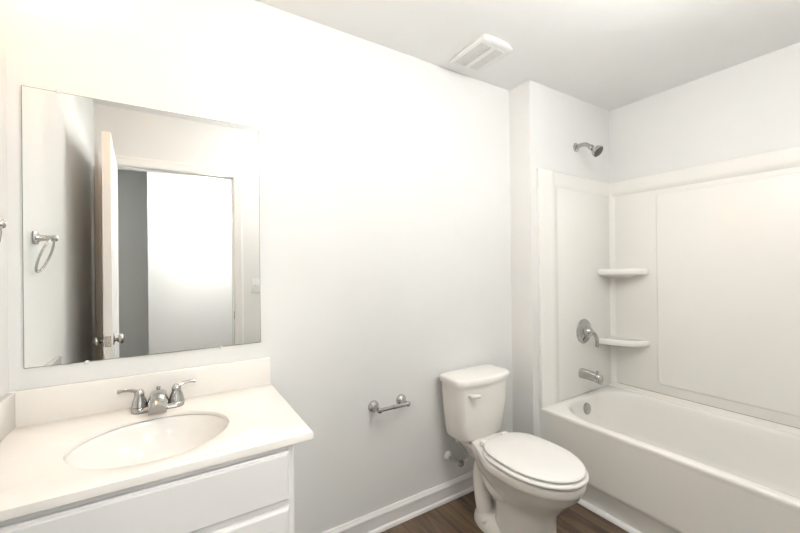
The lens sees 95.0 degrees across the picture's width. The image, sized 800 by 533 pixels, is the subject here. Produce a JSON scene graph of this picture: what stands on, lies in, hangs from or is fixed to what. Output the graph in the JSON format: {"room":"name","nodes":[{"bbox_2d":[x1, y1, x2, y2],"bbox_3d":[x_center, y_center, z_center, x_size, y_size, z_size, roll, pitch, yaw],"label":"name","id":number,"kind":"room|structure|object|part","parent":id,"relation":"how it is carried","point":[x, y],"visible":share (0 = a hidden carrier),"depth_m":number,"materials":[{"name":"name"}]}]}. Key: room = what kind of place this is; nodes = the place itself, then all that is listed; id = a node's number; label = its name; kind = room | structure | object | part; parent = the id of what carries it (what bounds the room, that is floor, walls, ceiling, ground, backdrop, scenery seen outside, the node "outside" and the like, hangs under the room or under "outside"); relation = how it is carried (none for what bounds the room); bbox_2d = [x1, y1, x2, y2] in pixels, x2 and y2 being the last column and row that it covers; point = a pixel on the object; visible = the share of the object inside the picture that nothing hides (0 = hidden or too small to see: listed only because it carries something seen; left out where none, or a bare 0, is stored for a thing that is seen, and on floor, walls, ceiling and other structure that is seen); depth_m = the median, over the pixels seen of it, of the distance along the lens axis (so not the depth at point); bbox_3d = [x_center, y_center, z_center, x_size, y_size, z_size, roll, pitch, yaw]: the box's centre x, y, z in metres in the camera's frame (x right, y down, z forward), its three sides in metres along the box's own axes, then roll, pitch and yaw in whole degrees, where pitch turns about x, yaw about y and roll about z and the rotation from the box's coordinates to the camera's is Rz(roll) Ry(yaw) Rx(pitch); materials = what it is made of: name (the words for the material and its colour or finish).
{"room":"bathroom","nodes":[
{"label":"bathroom","id":0,"kind":"room"},
{"bbox_2d":[0,0,8,397],"bbox_3d":[-0.824,0.103,0.407,0.100,2.440,1.683,-1,0,-32],"label":"wall","id":1,"kind":"structure","parent":0,"point":[4,349],"depth_m":1.12,"materials":[{"name":"paint"}]},
{"bbox_2d":[0,219,6,241],"bbox_3d":[-1.057,-0.057,0.938,0.069,0.156,0.132,-1,0,-32],"label":"towel ring","id":2,"kind":"object","parent":1,"relation":"attached to","point":[3,224],"visible":1,"depth_m":0.95,"materials":[{"name":"silver metal"}]},
{"bbox_3d":[-1.058,-0.111,0.938,0.069,0.048,0.048,-1,0,-32],"label":"post","id":3,"kind":"part","parent":2,"relation":"part of","materials":[{"name":"silver metal"}]},
{"bbox_2d":[5,0,512,532],"bbox_3d":[0.092,0.095,2.028,3.369,2.440,0.100,-1,0,-32],"label":"wall","id":4,"kind":"structure","parent":0,"point":[384,172],"depth_m":1.73,"materials":[{"name":"paint"}]},
{"bbox_2d":[8,357,269,426],"bbox_3d":[-0.884,0.442,1.345,0.784,0.111,0.020,-1,0,-32],"label":"backsplash","id":5,"kind":"structure","parent":4,"relation":"attached to","point":[64,401],"depth_m":1.28,"materials":[{"name":"stone"}]},
{"bbox_2d":[21,85,260,368],"bbox_3d":[-0.893,-0.129,1.351,0.716,0.914,0.010,-1,0,-32],"label":"wall mirror","id":6,"kind":"object","parent":4,"relation":"attached to","point":[141,225],"visible":1,"depth_m":1.31,"materials":[{"name":"grey mirror"}]},
{"bbox_2d":[368,394,410,413],"bbox_3d":[-0.043,0.695,1.833,0.220,0.058,0.078,-1,0,-32],"label":"toilet paper holder","id":7,"kind":"object","parent":4,"relation":"attached to","point":[373,406],"visible":1,"depth_m":1.81,"materials":[{"name":"silver metal"}]},
{"bbox_3d":[-0.112,0.695,1.791,0.058,0.058,0.078,-1,0,-32],"label":"post","id":8,"kind":"part","parent":7,"relation":"part of","materials":[{"name":"silver metal"}]},
{"bbox_3d":[0.025,0.694,1.876,0.058,0.058,0.078,-1,0,-32],"label":"post","id":9,"kind":"part","parent":7,"relation":"part of","materials":[{"name":"silver metal"}]},
{"bbox_2d":[323,471,473,532],"bbox_3d":[0.066,1.266,1.930,1.512,0.100,0.022,-1,0,-32],"label":"baseboard","id":10,"kind":"structure","parent":4,"relation":"attached to","point":[385,518],"depth_m":1.92,"materials":[{"name":"paint"}]},
{"bbox_2d":[444,439,468,466],"bbox_3d":[0.325,1.016,2.039,0.109,0.162,0.114,-1,0,-32],"label":"supply valve","id":11,"kind":"object","parent":4,"relation":"attached to","point":[448,455],"visible":0.8,"depth_m":2.03,"materials":[{"name":"white plastic"}]},
{"bbox_2d":[381,491,628,532],"bbox_3d":[0.739,1.331,0.286,4.134,0.050,3.723,-1,0,-32],"label":"floor","id":12,"kind":"structure","parent":0,"point":[457,515],"depth_m":1.88,"materials":[{"name":"brown wood"}]},
{"bbox_2d":[0,445,293,532],"bbox_3d":[-0.749,0.921,1.090,0.734,0.802,0.588,-1,0,-32],"label":"vanity cabinet","id":13,"kind":"object","parent":12,"relation":"on","point":[255,493],"visible":0.56,"depth_m":0.93,"materials":[{"name":"paint"}]},
{"bbox_2d":[0,357,312,521],"bbox_3d":[-0.739,0.509,1.116,0.786,0.249,0.561,-1,0,-32],"label":"countertop","id":14,"kind":"structure","parent":13,"relation":"on","point":[64,444],"depth_m":1.14,"materials":[{"name":"stone"}]},
{"bbox_2d":[64,414,228,468],"bbox_3d":[-0.720,0.571,1.078,0.418,0.125,0.363,-1,0,-32],"label":"sink basin","id":15,"kind":"object","parent":14,"relation":"in","point":[135,442],"depth_m":1.16,"materials":[{"name":"ceramic"}]},
{"bbox_2d":[117,379,195,414],"bbox_3d":[-0.828,0.455,1.254,0.231,0.083,0.121,-1,0,-32],"label":"sink faucet","id":16,"kind":"object","parent":14,"relation":"on","point":[159,401],"visible":1,"depth_m":1.24,"materials":[{"name":"silver metal"}]},
{"bbox_3d":[-0.907,0.451,1.245,0.087,0.073,0.051,-1,0,-32],"label":"handle","id":17,"kind":"part","parent":16,"relation":"part of","materials":[{"name":"silver metal"}]},
{"bbox_3d":[-0.828,0.460,1.254,0.062,0.065,0.120,-1,0,-32],"label":"spout","id":18,"kind":"part","parent":16,"relation":"part of","materials":[{"name":"silver metal"}]},
{"bbox_3d":[-0.784,0.449,1.321,0.087,0.073,0.051,-1,0,-32],"label":"handle","id":19,"kind":"part","parent":16,"relation":"part of","materials":[{"name":"silver metal"}]},
{"bbox_3d":[-0.462,0.947,0.970,0.342,0.510,0.018,-1,0,-32],"label":"door","id":20,"kind":"part","parent":13,"relation":"part of","materials":[{"name":"paint"}]},
{"bbox_2d":[439,364,588,532],"bbox_3d":[0.563,0.946,1.811,0.388,0.728,0.726,-1,0,-32],"label":"toilet","id":21,"kind":"object","parent":12,"relation":"on","point":[522,482],"visible":1,"depth_m":1.75,"materials":[{"name":"ceramic"}]},
{"bbox_3d":[0.424,0.603,2.029,0.388,0.038,0.215,-1,0,-32],"label":"tank lid","id":22,"kind":"part","parent":21,"relation":"part of","materials":[{"name":"ceramic"}]},
{"bbox_3d":[0.424,0.778,2.033,0.368,0.316,0.197,-1,0,-32],"label":"tank","id":23,"kind":"part","parent":21,"relation":"part of","materials":[{"name":"ceramic"}]},
{"bbox_3d":[0.383,0.666,1.888,0.054,0.024,0.047,-1,0,-32],"label":"flush lever","id":24,"kind":"part","parent":21,"relation":"part of","materials":[{"name":"plastic"}]},
{"bbox_3d":[0.600,1.112,1.743,0.368,0.396,0.560,-1,0,-32],"label":"bowl","id":25,"kind":"part","parent":21,"relation":"part of","materials":[{"name":"ceramic"}]},
{"bbox_3d":[0.624,0.878,1.702,0.352,0.017,0.458,-1,0,-32],"label":"lid","id":26,"kind":"part","parent":21,"relation":"part of","materials":[{"name":"plastic"}]},
{"bbox_3d":[0.626,0.900,1.698,0.372,0.020,0.468,-1,0,-32],"label":"seat","id":27,"kind":"part","parent":21,"relation":"part of","materials":[{"name":"plastic"}]},
{"bbox_2d":[540,382,799,532],"bbox_3d":[1.579,1.067,1.866,0.828,0.461,1.409,-1,0,-32],"label":"bathtub","id":28,"kind":"object","parent":12,"relation":"on","point":[654,462],"visible":0.98,"depth_m":1.89,"materials":[{"name":"ceramic"}]},
{"bbox_3d":[1.223,0.930,2.401,0.074,0.074,0.028,-1,0,-32],"label":"overflow plate","id":29,"kind":"part","parent":28,"relation":"part of","materials":[{"name":"silver metal"}]},
{"bbox_2d":[577,498,641,532],"bbox_3d":[1.225,1.293,1.655,0.024,0.019,1.393,-1,0,-32],"label":"trim","id":30,"kind":"structure","parent":28,"relation":"attached to","point":[582,502],"depth_m":1.89,"materials":[{"name":"paint"}]},
{"bbox_2d":[254,0,799,110],"bbox_3d":[0.712,-1.159,0.290,4.134,0.050,3.723,-1,0,-32],"label":"ceiling","id":31,"kind":"structure","parent":0,"point":[609,55],"depth_m":1.79,"materials":[{"name":"paint"}]},
{"bbox_2d":[450,34,511,72],"bbox_3d":[0.423,-1.115,1.935,0.222,0.028,0.282,-1,0,-32],"label":"exhaust fan cover","id":32,"kind":"object","parent":31,"relation":"attached to","point":[484,51],"visible":1,"depth_m":1.90,"materials":[{"name":"white plastic"}]},
{"bbox_2d":[456,43,491,65],"bbox_3d":[0.382,-1.102,1.912,0.074,0.003,0.199,-1,0,-32],"label":"grille","id":33,"kind":"object","parent":32,"relation":"attached to","point":[477,51],"depth_m":1.90,"materials":[{"name":"white plastic"}]},
{"bbox_2d":[470,49,503,69],"bbox_3d":[0.462,-1.103,1.962,0.054,0.003,0.199,-1,0,-32],"label":"grille","id":34,"kind":"object","parent":32,"relation":"attached to","point":[491,56],"depth_m":1.95,"materials":[{"name":"white plastic"}]},
{"bbox_2d":[509,80,609,436],"bbox_3d":[1.131,0.085,2.522,0.882,2.440,0.160,-1,0,-32],"label":"wall","id":35,"kind":"structure","parent":0,"point":[545,123],"depth_m":2.30,"materials":[{"name":"paint"}]},
{"bbox_2d":[573,142,602,156],"bbox_3d":[1.228,-0.768,2.391,0.076,0.130,0.182,-1,0,-32],"label":"shower","id":36,"kind":"object","parent":35,"relation":"attached to","point":[597,150],"visible":1,"depth_m":2.36,"materials":[{"name":"silver metal"}]},
{"bbox_3d":[1.216,-0.787,2.417,0.027,0.067,0.126,-1,0,-32],"label":"arm","id":37,"kind":"part","parent":36,"relation":"part of","materials":[{"name":"silver metal"}]},
{"bbox_2d":[609,42,799,182],"bbox_3d":[1.950,0.075,2.135,0.100,2.440,1.683,-1,0,-32],"label":"wall","id":38,"kind":"structure","parent":0,"point":[751,107],"depth_m":2.17,"materials":[{"name":"paint"}]},
{"bbox_2d":[537,146,799,428],"bbox_3d":[1.569,0.122,1.868,0.830,1.464,1.411,-1,0,-32],"label":"tub surround","id":39,"kind":"object","parent":38,"relation":"attached to","point":[687,280],"visible":0.98,"depth_m":2.26,"materials":[{"name":"plastic"}]},
{"bbox_3d":[1.204,0.127,2.466,0.818,1.464,0.009,-1,0,-32],"label":"panel","id":40,"kind":"part","parent":39,"relation":"part of","materials":[{"name":"plastic"}]},
{"bbox_2d":[576,319,598,346],"bbox_3d":[1.264,0.446,2.450,0.166,0.184,0.078,-1,0,-32],"label":"shower valve","id":41,"kind":"object","parent":39,"relation":"attached to","point":[584,331],"visible":1,"depth_m":2.44,"materials":[{"name":"silver metal"}]},
{"bbox_3d":[1.278,0.469,2.448,0.094,0.137,0.060,-1,0,-32],"label":"lever","id":42,"kind":"part","parent":41,"relation":"part of","materials":[{"name":"silver metal"}]},
{"bbox_2d":[579,368,603,384],"bbox_3d":[1.258,0.718,2.408,0.066,0.083,0.139,-1,0,-32],"label":"tub spout","id":43,"kind":"object","parent":39,"relation":"attached to","point":[584,373],"visible":1,"depth_m":2.39,"materials":[{"name":"silver metal"}]},
{"bbox_2d":[598,269,648,277],"bbox_3d":[1.535,0.049,2.524,0.178,0.068,0.248,-1,0,-32],"label":"shelf","id":44,"kind":"object","parent":39,"relation":"attached to","point":[602,273],"depth_m":2.50,"materials":[{"name":"plastic"}]},
{"bbox_2d":[599,336,649,346],"bbox_3d":[1.540,0.534,2.523,0.178,0.068,0.248,-1,0,-32],"label":"shelf","id":45,"kind":"object","parent":39,"relation":"attached to","point":[604,341],"depth_m":2.51,"materials":[{"name":"plastic"}]},
{"bbox_3d":[1.917,0.110,2.085,0.009,1.446,1.411,-1,0,-32],"label":"panel","id":46,"kind":"part","parent":39,"relation":"part of","materials":[{"name":"plastic"}]},
{"bbox_3d":[1.974,0.145,1.976,0.009,1.258,1.056,-1,0,-32],"label":"raised panel","id":47,"kind":"part","parent":39,"relation":"part of","materials":[{"name":"plastic"}]}
]}

